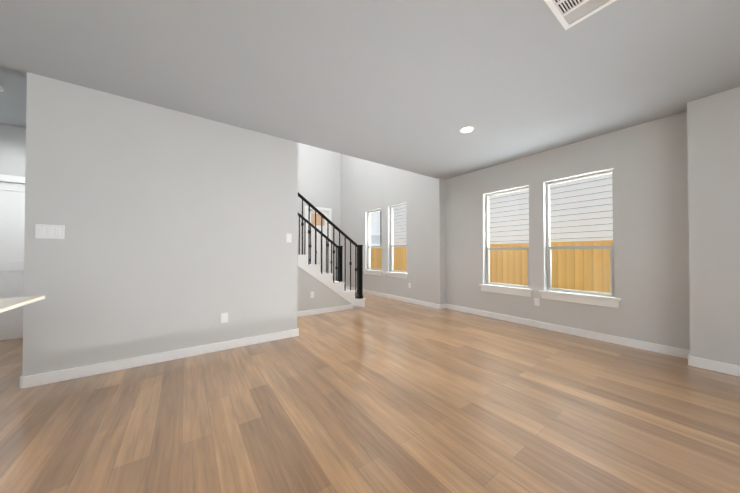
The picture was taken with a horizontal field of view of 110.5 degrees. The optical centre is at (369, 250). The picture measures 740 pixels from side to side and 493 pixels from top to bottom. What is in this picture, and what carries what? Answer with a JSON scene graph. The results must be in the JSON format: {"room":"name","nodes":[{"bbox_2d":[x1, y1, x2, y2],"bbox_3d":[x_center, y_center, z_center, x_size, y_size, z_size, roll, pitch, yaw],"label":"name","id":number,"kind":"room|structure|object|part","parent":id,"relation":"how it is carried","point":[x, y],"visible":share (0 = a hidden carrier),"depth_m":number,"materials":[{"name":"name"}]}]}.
{"room":"empty living room","nodes":[
{"label":"empty living room","id":0,"kind":"room"},
{"bbox_2d":[0,124,25,176],"bbox_3d":[-4.738,-0.244,3.579,1.250,2.880,0.150,0,-1,-36],"label":"wall","id":1,"kind":"structure","parent":0,"point":[12,150],"depth_m":3.45,"materials":[{"name":"paint"}]},
{"bbox_2d":[0,174,24,339],"bbox_3d":[-4.834,0.093,3.478,0.940,2.205,0.194,0,-1,-36],"label":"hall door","id":2,"kind":"structure","parent":1,"relation":"in","point":[12,209],"depth_m":3.46,"materials":[{"name":"white paint"}]},
{"bbox_3d":[-4.843,0.093,3.490,0.940,2.205,0.165,0,-1,-36],"label":"frame","id":3,"kind":"part","parent":2,"relation":"part of","materials":[{"name":"white wood"}]},
{"bbox_2d":[22,72,297,376],"bbox_3d":[-2.314,-0.176,3.353,2.420,2.740,1.050,0,-1,-36],"label":"wall","id":4,"kind":"structure","parent":0,"point":[178,225],"depth_m":2.68,"materials":[{"name":"paint"}]},
{"bbox_2d":[35,224,64,238],"bbox_3d":[-2.868,-0.173,2.300,0.170,0.125,0.009,0,-1,-36],"label":"light switch","id":5,"kind":"object","parent":4,"relation":"attached to","point":[44,231],"visible":1,"depth_m":2.30,"materials":[{"name":"white plastic"}]},
{"bbox_2d":[19,328,298,388],"bbox_3d":[-2.004,1.139,2.907,2.452,0.100,0.020,0,-1,-36],"label":"baseboard","id":6,"kind":"structure","parent":4,"relation":"attached to","point":[127,363],"depth_m":2.65,"materials":[{"name":"white"}]},
{"bbox_2d":[221,312,227,322],"bbox_3d":[-1.753,0.806,3.093,0.075,0.120,0.008,0,-1,-36],"label":"outlet","id":7,"kind":"object","parent":4,"relation":"attached to","point":[224,317],"visible":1,"depth_m":3.09,"materials":[{"name":"white plastic"}]},
{"bbox_2d":[286,233,291,242],"bbox_3d":[-1.124,-0.179,3.557,0.075,0.125,0.009,0,-1,-36],"label":"light switch","id":8,"kind":"object","parent":4,"relation":"attached to","point":[288,238],"visible":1,"depth_m":3.55,"materials":[{"name":"white plastic"}]},
{"bbox_2d":[297,304,352,316],"bbox_3d":[-0.989,1.162,4.935,1.563,0.100,0.012,0,-1,-36],"label":"baseboard","id":9,"kind":"structure","parent":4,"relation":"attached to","point":[322,310],"depth_m":5.00,"materials":[{"name":"white wood"}]},
{"bbox_2d":[298,143,340,280],"bbox_3d":[-3.347,-1.563,7.215,5.640,5.600,0.200,0,-1,-36],"label":"wall","id":10,"kind":"structure","parent":0,"point":[319,177],"depth_m":8.36,"materials":[{"name":"paint"}]},
{"bbox_2d":[305,206,331,272],"bbox_3d":[-1.714,-0.083,8.353,0.930,2.665,0.234,0,-1,-36],"label":"front door","id":11,"kind":"structure","parent":10,"relation":"in","point":[327,212],"depth_m":8.37,"materials":[{"name":"white wood"}]},
{"bbox_3d":[-1.703,-1.020,8.348,0.472,0.380,0.006,0,-1,-36],"label":"front door glass pane","id":12,"kind":"part","parent":11,"relation":"part of","materials":[{"name":"glass"}]},
{"bbox_2d":[0,291,739,492],"bbox_3d":[-1.822,1.275,1.627,10.460,0.200,11.000,0,-1,-36],"label":"floor","id":13,"kind":"structure","parent":0,"point":[377,394],"depth_m":1.81,"materials":[{"name":"brown wood"}]},
{"bbox_2d":[0,296,44,312],"bbox_3d":[-1.935,0.715,0.190,1.450,0.888,2.550,0,-1,-36],"label":"kitchen island","id":14,"kind":"object","parent":13,"relation":"on","point":[6,304],"visible":1,"depth_m":1.45,"materials":[{"name":"white stone"}]},
{"bbox_2d":[297,192,365,311],"bbox_3d":[-2.139,-0.836,4.752,4.325,4.091,1.005,0,-1,-36],"label":"stair","id":15,"kind":"structure","parent":13,"relation":"on","point":[327,289],"depth_m":5.11,"materials":[{"name":"paint"}]},
{"bbox_3d":[-2.282,-0.927,5.190,3.920,3.900,0.110,0,-1,-36],"label":"railing","id":16,"kind":"part","parent":15,"relation":"part of","materials":[{"name":"black metal"}]},
{"bbox_2d":[0,0,739,179],"bbox_3d":[-1.194,-1.725,0.788,10.460,0.300,8.850,0,-1,-36],"label":"ceiling","id":17,"kind":"structure","parent":0,"point":[414,86],"depth_m":2.16,"materials":[{"name":"paint"}]},
{"bbox_2d":[460,126,473,132],"bbox_3d":[1.234,-1.543,3.268,0.176,0.007,0.176,0,-1,-36],"label":"recessed light","id":18,"kind":"object","parent":17,"relation":"in","point":[467,129],"depth_m":3.25,"materials":[{"name":"white plastic"}]},
{"bbox_2d":[544,0,615,29],"bbox_3d":[1.399,-1.561,1.421,0.410,0.012,0.650,0,-1,-36],"label":"ceiling vent","id":19,"kind":"object","parent":17,"relation":"in","point":[568,14],"visible":0.98,"depth_m":1.65,"materials":[{"name":"white metal"}]},
{"bbox_3d":[1.498,-1.562,1.493,0.105,0.005,0.590,0,-1,-36],"label":"panel","id":20,"kind":"part","parent":19,"relation":"part of","materials":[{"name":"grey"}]},
{"bbox_2d":[341,154,445,304],"bbox_3d":[0.245,-1.563,7.215,0.190,5.600,4.400,0,-1,-36],"label":"wall","id":21,"kind":"structure","parent":0,"point":[367,186],"depth_m":6.44,"materials":[{"name":"paint"}]},
{"bbox_2d":[363,270,382,275],"bbox_3d":[0.108,0.610,7.252,0.129,0.125,0.890,0,-1,-36],"label":"window sill","id":22,"kind":"structure","parent":21,"relation":"attached to","point":[375,272],"depth_m":7.17,"materials":[{"name":"white"}]},
{"bbox_2d":[368,209,381,270],"bbox_3d":[0.187,-0.292,7.319,0.087,1.738,0.778,0,-1,-36],"label":"window","id":23,"kind":"structure","parent":21,"relation":"in","point":[369,246],"depth_m":7.51,"materials":[{"name":"grey plastic"}]},
{"bbox_2d":[346,286,442,308],"bbox_3d":[0.223,1.185,7.035,0.020,0.100,4.216,0,-1,-36],"label":"baseboard","id":24,"kind":"structure","parent":21,"relation":"attached to","point":[432,305],"depth_m":6.21,"materials":[{"name":"white"}]},
{"bbox_2d":[385,272,407,278],"bbox_3d":[0.690,0.601,6.445,0.129,0.125,0.800,0,-1,-36],"label":"window sill","id":25,"kind":"structure","parent":21,"relation":"attached to","point":[397,274],"depth_m":6.40,"materials":[{"name":"white wood"}]},
{"bbox_2d":[391,203,405,272],"bbox_3d":[0.768,-0.301,6.512,0.087,1.738,0.688,0,-1,-36],"label":"window","id":26,"kind":"structure","parent":21,"relation":"in","point":[396,245],"depth_m":6.68,"materials":[{"name":"grey plastic"}]},
{"bbox_2d":[445,111,689,349],"bbox_3d":[2.649,-0.167,4.205,0.210,2.740,3.270,0,-1,-36],"label":"wall","id":27,"kind":"structure","parent":0,"point":[647,162],"depth_m":3.28,"materials":[{"name":"paint"}]},
{"bbox_2d":[479,284,532,296],"bbox_3d":[2.353,0.679,4.460,0.129,0.125,0.896,0,-1,-36],"label":"window sill","id":28,"kind":"structure","parent":27,"relation":"attached to","point":[520,291],"depth_m":4.39,"materials":[{"name":"white wood"}]},
{"bbox_2d":[486,186,528,287],"bbox_3d":[2.432,-0.208,4.527,0.087,1.708,0.784,0,-1,-36],"label":"window","id":29,"kind":"structure","parent":27,"relation":"in","point":[488,260],"depth_m":4.59,"materials":[{"name":"grey plastic"}]},
{"bbox_2d":[534,298,538,305],"bbox_3d":[2.624,0.802,4.040,0.008,0.120,0.075,0,-1,-36],"label":"outlet","id":30,"kind":"object","parent":27,"relation":"attached to","point":[536,301],"visible":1,"depth_m":4.04,"materials":[{"name":"white plastic"}]},
{"bbox_2d":[443,304,689,357],"bbox_3d":[2.557,1.153,4.124,0.016,0.100,3.270,0,-1,-36],"label":"baseboard","id":31,"kind":"structure","parent":27,"relation":"attached to","point":[668,350],"depth_m":3.55,"materials":[{"name":"white wood"}]},
{"bbox_2d":[539,290,620,307],"bbox_3d":[2.941,0.670,3.644,0.129,0.125,0.915,0,-1,-36],"label":"window sill","id":32,"kind":"structure","parent":27,"relation":"attached to","point":[606,301],"depth_m":3.57,"materials":[{"name":"white wood"}]},
{"bbox_2d":[546,170,614,296],"bbox_3d":[3.019,-0.217,3.711,0.087,1.708,0.803,0,-1,-36],"label":"window","id":33,"kind":"structure","parent":27,"relation":"in","point":[605,246],"depth_m":3.69,"materials":[{"name":"grey plastic"}]},
{"bbox_2d":[687,87,739,365],"bbox_3d":[4.477,-0.197,1.454,0.460,2.740,3.330,0,-1,-36],"label":"wall","id":34,"kind":"structure","parent":0,"point":[713,136],"depth_m":2.54,"materials":[{"name":"paint"}]},
{"bbox_2d":[683,354,739,376],"bbox_3d":[4.279,1.121,1.307,0.016,0.100,3.346,0,-1,-36],"label":"baseboard","id":35,"kind":"structure","parent":34,"relation":"attached to","point":[721,367],"depth_m":2.53,"materials":[{"name":"white wood"}]},
{"label":"outside","id":36,"kind":"structure","parent":0,"visible":0},
{"bbox_3d":[4.204,1.844,12.247,11.740,0.200,32.000,0,-1,-36],"label":"ground","id":37,"kind":"structure","parent":36,"visible":0},
{"bbox_2d":[371,235,379,247],"bbox_3d":[1.076,0.155,26.652,16.800,3.500,9.800,0,-1,-36],"label":"house","id":38,"kind":"structure","parent":37,"relation":"on","point":[374,240],"depth_m":22.09,"materials":[{"name":"white"}]},
{"bbox_2d":[371,240,612,292],"bbox_3d":[0.686,0.790,9.725,0.130,1.850,32.000,0,-1,-36],"label":"fence","id":39,"kind":"object","parent":37,"relation":"on","point":[563,268],"depth_m":5.21,"materials":[{"name":"brown wood"}]},
{"bbox_2d":[380,174,612,247],"bbox_3d":[8.504,-1.763,7.189,6.920,6.900,19.500,0,-1,-36],"label":"house","id":40,"kind":"structure","parent":37,"relation":"on","point":[519,216],"depth_m":6.86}
]}

